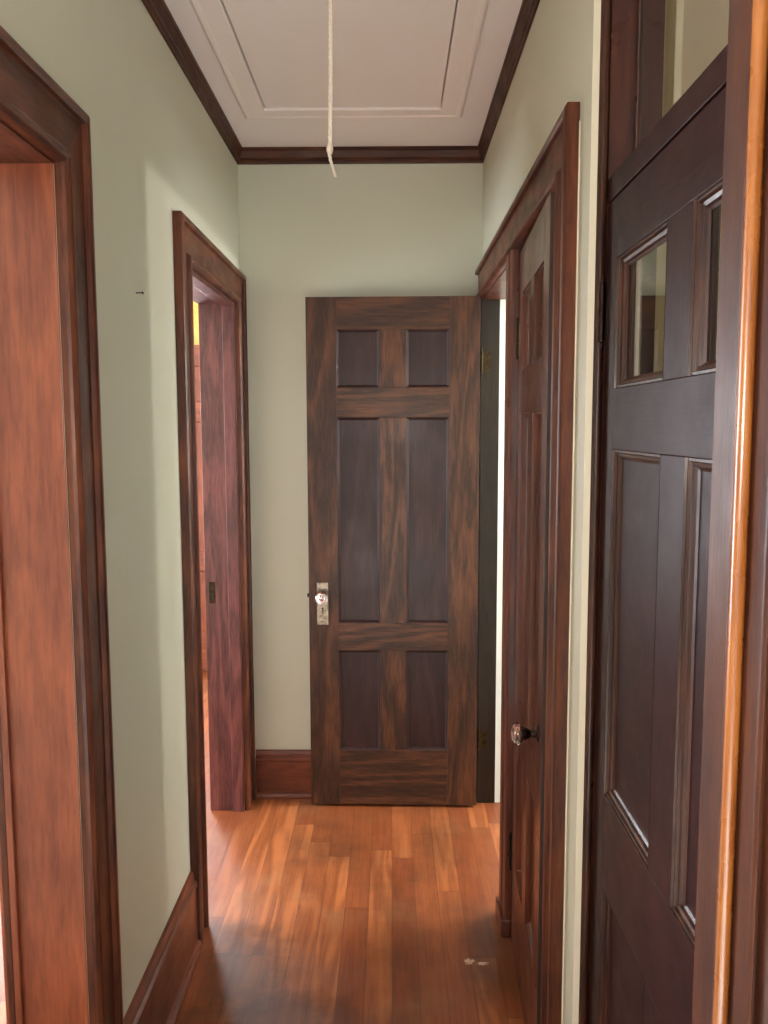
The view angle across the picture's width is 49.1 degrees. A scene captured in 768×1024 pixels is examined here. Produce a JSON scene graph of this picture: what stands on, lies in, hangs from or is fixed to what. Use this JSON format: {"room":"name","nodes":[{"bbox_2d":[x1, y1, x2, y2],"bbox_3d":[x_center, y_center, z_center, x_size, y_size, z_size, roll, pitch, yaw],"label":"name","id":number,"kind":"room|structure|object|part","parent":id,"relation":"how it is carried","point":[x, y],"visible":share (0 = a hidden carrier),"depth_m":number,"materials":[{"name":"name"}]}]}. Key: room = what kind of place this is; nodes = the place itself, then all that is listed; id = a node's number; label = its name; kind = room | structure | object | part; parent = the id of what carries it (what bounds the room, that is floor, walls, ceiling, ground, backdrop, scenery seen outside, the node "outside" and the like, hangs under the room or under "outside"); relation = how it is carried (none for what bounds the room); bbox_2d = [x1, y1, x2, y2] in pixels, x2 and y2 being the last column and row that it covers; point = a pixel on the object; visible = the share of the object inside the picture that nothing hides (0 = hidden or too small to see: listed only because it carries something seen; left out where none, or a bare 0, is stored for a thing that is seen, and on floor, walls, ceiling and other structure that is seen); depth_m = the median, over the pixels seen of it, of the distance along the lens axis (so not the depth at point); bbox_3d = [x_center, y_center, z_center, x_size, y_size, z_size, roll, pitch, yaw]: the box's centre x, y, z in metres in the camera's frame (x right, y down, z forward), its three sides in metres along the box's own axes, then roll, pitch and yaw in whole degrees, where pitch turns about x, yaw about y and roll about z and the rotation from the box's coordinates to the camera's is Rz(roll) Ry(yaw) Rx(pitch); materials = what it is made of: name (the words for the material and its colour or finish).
{"room":"home hallway","nodes":[
{"label":"home hallway","id":0,"kind":"room"},
{"bbox_2d":[0,0,244,1018],"bbox_3d":[-0.640,-0.075,3.084,0.138,2.625,4.760,0,6,0],"label":"wall","id":1,"kind":"structure","parent":0,"point":[156,150],"depth_m":2.00,"materials":[{"name":"green paint"}]},
{"bbox_2d":[0,25,122,1023],"bbox_3d":[-0.650,0.361,1.218,0.187,2.138,0.980,0,6,0],"label":"door frame","id":2,"kind":"structure","parent":1,"relation":"in","point":[43,898],"depth_m":1.58,"materials":[{"name":"brown wood"}]},
{"bbox_3d":[-0.727,0.329,1.630,0.014,2.118,0.116,0,6,0],"label":"room casing","id":3,"kind":"part","parent":2,"relation":"part of","materials":[{"name":"brown wood"}]},
{"bbox_3d":[-0.574,-0.643,1.115,0.029,0.120,0.980,0,6,0],"label":"head casing","id":4,"kind":"part","parent":2,"relation":"part of","materials":[{"name":"brown wood"}]},
{"bbox_3d":[-0.568,0.317,1.646,0.029,2.138,0.120,0,6,0],"label":"casing","id":5,"kind":"part","parent":2,"relation":"part of","materials":[{"name":"brown wood"}]},
{"bbox_2d":[123,870,202,1023],"bbox_3d":[-0.561,1.218,2.152,0.030,0.242,0.705,0,6,0],"label":"baseboard","id":6,"kind":"structure","parent":1,"relation":"attached to","point":[158,998],"depth_m":2.21,"materials":[{"name":"brown wood"}]},
{"bbox_2d":[141,0,241,164],"bbox_3d":[-0.571,-1.250,1.953,0.024,0.058,2.661,0,6,0],"label":"crown molding","id":7,"kind":"structure","parent":1,"relation":"attached to","point":[158,10],"depth_m":2.46,"materials":[{"name":"brown wood"}]},
{"bbox_2d":[194,345,206,670],"bbox_3d":[-1.029,-0.009,5.239,0.678,2.033,0.044,0,6,0],"label":"door","id":8,"kind":"structure","parent":1,"relation":"in","point":[196,347],"depth_m":5.23,"materials":[{"name":"brown wood"}]},
{"bbox_3d":[-1.037,-0.959,5.138,0.432,0.123,0.036,0,6,0],"label":"rail","id":9,"kind":"part","parent":8,"relation":"part of","materials":[{"name":"brown wood"}]},
{"bbox_3d":[-1.171,-0.786,5.157,0.164,0.223,0.012,0,6,0],"label":"panel","id":10,"kind":"part","parent":8,"relation":"part of","materials":[{"name":"brown wood"}]},
{"bbox_3d":[-1.036,-0.618,5.173,0.432,0.116,0.036,0,6,0],"label":"rail","id":11,"kind":"part","parent":8,"relation":"part of","materials":[{"name":"brown wood"}]},
{"bbox_3d":[-1.169,-0.154,5.221,0.164,0.816,0.012,0,6,0],"label":"panel","id":12,"kind":"part","parent":8,"relation":"part of","materials":[{"name":"brown wood"}]},
{"bbox_3d":[-1.033,0.308,5.268,0.432,0.113,0.036,0,6,0],"label":"rail","id":13,"kind":"part","parent":8,"relation":"part of","materials":[{"name":"brown wood"}]},
{"bbox_3d":[-1.167,0.569,5.295,0.164,0.412,0.012,0,6,0],"label":"panel","id":14,"kind":"part","parent":8,"relation":"part of","materials":[{"name":"brown wood"}]},
{"bbox_3d":[-1.032,0.888,5.327,0.432,0.230,0.036,0,6,0],"label":"rail","id":15,"kind":"part","parent":8,"relation":"part of","materials":[{"name":"brown wood"}]},
{"bbox_2d":[172,211,255,943],"bbox_3d":[-0.626,0.187,2.913,0.167,2.138,1.017,0,6,0],"label":"door frame","id":16,"kind":"structure","parent":1,"relation":"in","point":[222,343],"depth_m":3.24,"materials":[{"name":"brown wood"}]},
{"bbox_3d":[-0.561,0.233,2.466,0.029,2.138,0.120,0,6,0],"label":"casing","id":17,"kind":"part","parent":16,"relation":"part of","materials":[{"name":"brown wood"}]},
{"bbox_3d":[-0.678,0.319,3.316,0.024,0.085,0.002,0,6,0],"label":"strike plate","id":18,"kind":"part","parent":16,"relation":"part of","materials":[{"name":"gold metal"}]},
{"bbox_3d":[-0.560,-0.817,2.810,0.029,0.120,1.017,0,6,0],"label":"head casing","id":19,"kind":"part","parent":16,"relation":"part of","materials":[{"name":"brown wood"}]},
{"bbox_3d":[-0.553,0.141,3.359,0.029,2.138,0.120,0,6,0],"label":"casing","id":20,"kind":"part","parent":16,"relation":"part of","materials":[{"name":"brown wood"}]},
{"bbox_2d":[193,301,198,344],"bbox_3d":[-2.123,-0.303,5.355,2.865,2.625,0.120,0,6,0],"label":"wall","id":21,"kind":"structure","parent":0,"point":[195,305],"depth_m":5.20,"materials":[{"name":"yellow paint"}]},
{"bbox_2d":[0,671,524,1023],"bbox_3d":[-0.670,1.258,3.246,6.600,0.060,4.810,0,6,0],"label":"floor","id":22,"kind":"structure","parent":0,"point":[319,913],"depth_m":2.64,"materials":[{"name":"brown wood"}]},
{"bbox_2d":[164,0,522,146],"bbox_3d":[-0.694,-1.225,1.036,6.600,0.080,8.700,0,6,0],"label":"ceiling","id":23,"kind":"structure","parent":0,"point":[501,16],"depth_m":2.95,"materials":[{"name":"paint"}]},
{"bbox_2d":[189,0,488,118],"bbox_3d":[-0.113,-1.290,2.114,0.756,0.014,1.622,0,6,0],"label":"trim","id":24,"kind":"structure","parent":23,"relation":"attached to","point":[470,15],"depth_m":2.53,"materials":[{"name":"paint"}]},
{"bbox_2d":[223,0,455,107],"bbox_3d":[-0.113,-1.332,2.111,0.592,0.109,1.460,0,6,0],"label":"attic hatch","id":25,"kind":"object","parent":23,"relation":"attached to","point":[387,53],"visible":1,"depth_m":2.40,"materials":[{"name":"paint"}]},
{"bbox_2d":[326,0,336,176],"bbox_3d":[-0.110,-0.970,1.732,0.022,0.543,0.015,0,6,0],"label":"pull cord","id":26,"kind":"object","parent":25,"relation":"hanging from","point":[329,148],"visible":1,"depth_m":1.74,"materials":[{"name":"white fabric"}]},
{"bbox_2d":[238,163,482,770],"bbox_3d":[0.031,-0.115,3.452,1.197,2.625,0.100,0,6,0],"label":"wall","id":27,"kind":"structure","parent":0,"point":[366,230],"depth_m":3.32,"materials":[{"name":"green paint"}]},
{"bbox_2d":[256,749,310,798],"bbox_3d":[-0.077,1.097,3.512,0.917,0.203,0.030,0,6,0],"label":"baseboard","id":28,"kind":"structure","parent":27,"relation":"attached to","point":[280,774],"depth_m":3.51,"materials":[{"name":"brown wood"}]},
{"bbox_2d":[238,146,481,164],"bbox_3d":[-0.093,-1.385,3.261,0.958,0.058,0.024,0,6,0],"label":"crown molding","id":29,"kind":"structure","parent":27,"relation":"attached to","point":[351,154],"depth_m":3.26,"materials":[{"name":"brown wood"}]},
{"bbox_2d":[495,299,505,801],"bbox_3d":[1.438,-0.066,2.935,1.975,2.625,0.916,0,6,0],"label":"wall","id":30,"kind":"structure","parent":0,"point":[502,301],"depth_m":3.37,"materials":[{"name":"white paint"}]},
{"bbox_2d":[482,0,600,1023],"bbox_3d":[0.441,0.025,2.075,0.125,2.625,2.661,0,6,0],"label":"wall","id":31,"kind":"structure","parent":0,"point":[554,68],"depth_m":1.71,"materials":[{"name":"green paint"}]},
{"bbox_2d":[305,102,579,1023],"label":"door","id":32,"kind":"structure","parent":31,"relation":"in","point":[556,168],"depth_m":3.29,"materials":[{"name":"brown wood"}]},
{"bbox_3d":[-0.246,0.340,3.303,0.052,0.052,0.028,0,6,2],"label":"knob","id":33,"kind":"part","parent":32,"relation":"part of","materials":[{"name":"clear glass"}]},
{"bbox_3d":[-0.101,-0.596,3.270,0.166,0.223,0.036,0,6,2],"label":"panel moulding","id":34,"kind":"part","parent":32,"relation":"part of","materials":[{"name":"brown wood"}]},
{"bbox_3d":[-0.101,-0.596,3.270,0.166,0.223,0.012,0,6,2],"label":"panel","id":35,"kind":"part","parent":32,"relation":"part of","materials":[{"name":"brown wood"}]},
{"bbox_3d":[-0.099,0.036,3.335,0.166,0.816,0.036,0,6,2],"label":"panel moulding","id":36,"kind":"part","parent":32,"relation":"part of","materials":[{"name":"brown wood"}]},
{"bbox_3d":[-0.097,0.759,3.409,0.166,0.412,0.036,0,6,2],"label":"panel moulding","id":37,"kind":"part","parent":32,"relation":"part of","materials":[{"name":"brown wood"}]},
{"bbox_3d":[-0.099,0.036,3.335,0.166,0.816,0.012,0,6,2],"label":"panel","id":38,"kind":"part","parent":32,"relation":"part of","materials":[{"name":"brown wood"}]},
{"bbox_3d":[-0.097,0.759,3.409,0.166,0.412,0.012,0,6,2],"label":"panel","id":39,"kind":"part","parent":32,"relation":"part of","materials":[{"name":"brown wood"}]},
{"bbox_3d":[0.034,-0.768,3.248,0.437,0.123,0.036,0,6,2],"label":"rail","id":40,"kind":"part","parent":32,"relation":"part of","materials":[{"name":"brown wood"}]},
{"bbox_3d":[0.035,-0.428,3.283,0.437,0.116,0.036,0,6,2],"label":"rail","id":41,"kind":"part","parent":32,"relation":"part of","materials":[{"name":"brown wood"}]},
{"bbox_3d":[0.037,0.498,3.378,0.437,0.113,0.036,0,6,2],"label":"rail","id":42,"kind":"part","parent":32,"relation":"part of","materials":[{"name":"brown wood"}]},
{"bbox_3d":[0.039,1.079,3.438,0.437,0.230,0.036,0,6,2],"label":"rail","id":43,"kind":"part","parent":32,"relation":"part of","materials":[{"name":"brown wood"}]},
{"bbox_3d":[0.174,0.759,3.401,0.166,0.412,0.036,0,6,2],"label":"panel moulding","id":44,"kind":"part","parent":32,"relation":"part of","materials":[{"name":"brown wood"}]},
{"bbox_3d":[0.174,0.759,3.401,0.166,0.412,0.012,0,6,2],"label":"panel","id":45,"kind":"part","parent":32,"relation":"part of","materials":[{"name":"brown wood"}]},
{"bbox_3d":[0.170,-0.596,3.262,0.166,0.223,0.036,0,6,2],"label":"panel moulding","id":46,"kind":"part","parent":32,"relation":"part of","materials":[{"name":"brown wood"}]},
{"bbox_3d":[0.172,0.036,3.327,0.166,0.816,0.036,0,6,2],"label":"panel moulding","id":47,"kind":"part","parent":32,"relation":"part of","materials":[{"name":"brown wood"}]},
{"bbox_3d":[0.172,0.036,3.327,0.166,0.816,0.012,0,6,2],"label":"panel","id":48,"kind":"part","parent":32,"relation":"part of","materials":[{"name":"brown wood"}]},
{"bbox_3d":[0.170,-0.596,3.262,0.166,0.223,0.012,0,6,2],"label":"panel","id":49,"kind":"part","parent":32,"relation":"part of","materials":[{"name":"brown wood"}]},
{"bbox_3d":[0.385,0.183,3.398,0.010,2.042,0.059,0,6,0],"label":"casing","id":50,"kind":"part","parent":32,"relation":"part of","materials":[{"name":"brown wood"}]},
{"bbox_3d":[0.405,0.931,3.439,0.034,0.076,0.002,0,6,2],"label":"hinge plate","id":51,"kind":"part","parent":32,"relation":"part of","materials":[{"name":"gold metal"}]},
{"bbox_3d":[0.400,-0.589,3.284,0.034,0.076,0.002,0,6,2],"label":"hinge plate","id":52,"kind":"part","parent":32,"relation":"part of","materials":[{"name":"gold metal"}]},
{"bbox_3d":[0.372,0.273,2.517,0.023,2.042,0.118,0,6,0],"label":"post","id":53,"kind":"part","parent":32,"relation":"part of","materials":[{"name":"brown wood"}]},
{"bbox_3d":[0.366,-0.808,2.460,0.029,0.120,1.724,0,6,0],"label":"head casing","id":54,"kind":"part","parent":32,"relation":"part of","materials":[{"name":"brown wood"}]},
{"bbox_2d":[509,191,553,1023],"bbox_3d":[0.353,0.311,2.150,0.096,2.022,0.627,0,6,3],"label":"closet door","id":55,"kind":"structure","parent":32,"relation":"attached to","point":[533,332],"depth_m":2.08,"materials":[{"name":"brown wood"}]},
{"bbox_3d":[0.385,1.023,2.518,0.001,0.090,0.014,0,6,3],"label":"hinge plate","id":56,"kind":"part","parent":55,"relation":"part of","materials":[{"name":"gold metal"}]},
{"bbox_3d":[0.305,0.506,1.920,0.028,0.052,0.052,0,6,3],"label":"knob","id":57,"kind":"part","parent":55,"relation":"part of","materials":[{"name":"clear glass"}]},
{"bbox_3d":[0.393,0.858,2.330,0.036,0.392,0.178,0,6,3],"label":"panel moulding","id":58,"kind":"part","parent":55,"relation":"part of","materials":[{"name":"brown wood"}]},
{"bbox_3d":[0.393,0.858,2.330,0.007,0.392,0.178,0,6,3],"label":"panel","id":59,"kind":"part","parent":55,"relation":"part of","materials":[{"name":"brown wood"}]},
{"bbox_3d":[0.391,0.145,2.257,0.036,0.816,0.178,0,6,3],"label":"panel moulding","id":60,"kind":"part","parent":55,"relation":"part of","materials":[{"name":"brown wood"}]},
{"bbox_3d":[0.386,1.192,2.234,0.036,0.252,0.436,0,6,3],"label":"rail","id":61,"kind":"part","parent":55,"relation":"part of","materials":[{"name":"brown wood"}]},
{"bbox_3d":[0.391,0.145,2.257,0.007,0.816,0.178,0,6,3],"label":"panel","id":62,"kind":"part","parent":55,"relation":"part of","materials":[{"name":"brown wood"}]},
{"bbox_3d":[0.384,0.620,2.176,0.036,0.113,0.436,0,6,3],"label":"rail","id":63,"kind":"part","parent":55,"relation":"part of","materials":[{"name":"brown wood"}]},
{"bbox_3d":[0.389,-0.481,2.192,0.036,0.211,0.178,0,6,3],"label":"panel moulding","id":64,"kind":"part","parent":55,"relation":"part of","materials":[{"name":"brown wood"}]},
{"bbox_3d":[0.389,-0.481,2.192,0.007,0.211,0.178,0,6,3],"label":"panel","id":65,"kind":"part","parent":55,"relation":"part of","materials":[{"name":"brown wood"}]},
{"bbox_3d":[0.377,0.884,2.073,0.036,0.392,0.178,0,6,3],"label":"panel moulding","id":66,"kind":"part","parent":55,"relation":"part of","materials":[{"name":"brown wood"}]},
{"bbox_3d":[0.382,-0.306,2.081,0.036,0.116,0.436,0,6,3],"label":"rail","id":67,"kind":"part","parent":55,"relation":"part of","materials":[{"name":"brown wood"}]},
{"bbox_3d":[0.377,0.884,2.073,0.007,0.392,0.178,0,6,3],"label":"panel","id":68,"kind":"part","parent":55,"relation":"part of","materials":[{"name":"brown wood"}]},
{"bbox_3d":[0.381,-0.634,2.047,0.036,0.122,0.436,0,6,3],"label":"rail","id":69,"kind":"part","parent":55,"relation":"part of","materials":[{"name":"brown wood"}]},
{"bbox_3d":[0.375,0.171,2.000,0.036,0.816,0.178,0,6,3],"label":"panel moulding","id":70,"kind":"part","parent":55,"relation":"part of","materials":[{"name":"brown wood"}]},
{"bbox_3d":[0.375,0.171,2.000,0.007,0.816,0.178,0,6,3],"label":"panel","id":71,"kind":"part","parent":55,"relation":"part of","materials":[{"name":"brown wood"}]},
{"bbox_3d":[0.373,-0.455,1.936,0.036,0.211,0.178,0,6,3],"label":"panel moulding","id":72,"kind":"part","parent":55,"relation":"part of","materials":[{"name":"brown wood"}]},
{"bbox_3d":[0.373,-0.455,1.936,0.007,0.211,0.178,0,6,3],"label":"panel","id":73,"kind":"part","parent":55,"relation":"part of","materials":[{"name":"brown wood"}]},
{"bbox_3d":[0.362,0.290,1.766,0.029,2.162,0.120,0,6,0],"label":"casing","id":74,"kind":"part","parent":32,"relation":"part of","materials":[{"name":"brown wood"}]},
{"bbox_2d":[478,0,539,162],"bbox_3d":[0.363,-1.252,1.945,0.024,0.058,2.661,0,6,0],"label":"crown molding","id":75,"kind":"structure","parent":31,"relation":"attached to","point":[528,9],"depth_m":2.47,"materials":[{"name":"brown wood"}]},
{"bbox_2d":[572,0,728,1023],"bbox_3d":[0.435,0.124,1.205,0.127,2.605,0.860,0,6,0],"label":"door frame","id":76,"kind":"structure","parent":31,"relation":"in","point":[659,64],"depth_m":1.50,"materials":[{"name":"brown wood"}]},
{"bbox_2d":[589,87,725,1023],"bbox_3d":[0.418,0.449,1.230,0.052,1.934,0.788,0,6,0],"label":"glazed door","id":77,"kind":"structure","parent":76,"relation":"attached to","point":[658,299],"depth_m":1.25,"materials":[{"name":"brown wood"}]},
{"bbox_3d":[0.404,-0.363,1.527,0.002,0.100,0.012,0,6,0],"label":"hinge plate","id":78,"kind":"part","parent":77,"relation":"part of","materials":[{"name":"brown metal"}]},
{"bbox_3d":[0.426,0.945,1.462,0.040,0.460,0.266,0,6,0],"label":"panel moulding","id":79,"kind":"part","parent":77,"relation":"part of","materials":[{"name":"brown wood"}]},
{"bbox_3d":[0.426,0.945,1.462,0.010,0.460,0.266,0,6,0],"label":"panel","id":80,"kind":"part","parent":77,"relation":"part of","materials":[{"name":"brown wood"}]},
{"bbox_3d":[0.424,0.219,1.388,0.040,0.636,0.266,0,6,0],"label":"panel moulding","id":81,"kind":"part","parent":77,"relation":"part of","materials":[{"name":"brown wood"}]},
{"bbox_3d":[0.424,0.219,1.388,0.010,0.636,0.266,0,6,0],"label":"panel","id":82,"kind":"part","parent":77,"relation":"part of","materials":[{"name":"brown wood"}]},
{"bbox_3d":[0.423,-0.316,1.333,0.040,0.226,0.266,0,6,0],"label":"panel moulding","id":83,"kind":"part","parent":77,"relation":"part of","materials":[{"name":"brown wood"}]},
{"bbox_3d":[0.423,-0.316,1.333,0.006,0.226,0.266,0,6,0],"label":"glass pane","id":84,"kind":"part","parent":77,"relation":"part of","materials":[{"name":"white"}]},
{"bbox_3d":[0.424,0.644,1.246,0.040,0.182,0.636,0,6,0],"label":"rail","id":85,"kind":"part","parent":77,"relation":"part of","materials":[{"name":"brown wood"}]},
{"bbox_3d":[0.422,-0.132,1.166,0.040,0.106,0.636,0,6,0],"label":"rail","id":86,"kind":"part","parent":77,"relation":"part of","materials":[{"name":"brown wood"}]},
{"bbox_3d":[0.421,-0.461,1.133,0.040,0.104,0.636,0,6,0],"label":"rail","id":87,"kind":"part","parent":77,"relation":"part of","materials":[{"name":"brown wood"}]},
{"bbox_3d":[0.421,0.256,1.020,0.040,0.636,0.266,0,6,0],"label":"panel moulding","id":88,"kind":"part","parent":77,"relation":"part of","materials":[{"name":"brown wood"}]},
{"bbox_3d":[0.421,0.256,1.020,0.010,0.636,0.266,0,6,0],"label":"panel","id":89,"kind":"part","parent":77,"relation":"part of","materials":[{"name":"brown wood"}]},
{"bbox_3d":[0.420,-0.278,0.965,0.040,0.226,0.266,0,6,0],"label":"panel moulding","id":90,"kind":"part","parent":77,"relation":"part of","materials":[{"name":"brown wood"}]},
{"bbox_3d":[0.420,-0.278,0.965,0.006,0.226,0.266,0,6,0],"label":"glass pane","id":91,"kind":"part","parent":77,"relation":"part of","materials":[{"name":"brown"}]},
{"bbox_3d":[0.449,-0.761,1.089,0.003,0.410,0.786,0,6,0],"label":"transom pane","id":92,"kind":"part","parent":76,"relation":"part of","materials":[{"name":"clear glass"}]},
{"bbox_3d":[-0.693,0.165,0.739,6.600,2.625,0.045,0,6,0],"label":"wall","id":93,"kind":"structure","parent":0,"visible":0},
{"bbox_2d":[692,0,767,1023],"bbox_3d":[-0.127,0.166,0.717,1.054,2.625,0.084,0,6,0],"label":"door frame","id":94,"kind":"structure","parent":93,"relation":"in","point":[730,976],"depth_m":0.69,"materials":[{"name":"brown wood"}]},
{"bbox_3d":[0.350,0.167,0.689,0.100,2.625,0.037,0,6,0],"label":"casing","id":95,"kind":"part","parent":94,"relation":"part of","materials":[{"name":"brown wood"}]}
]}

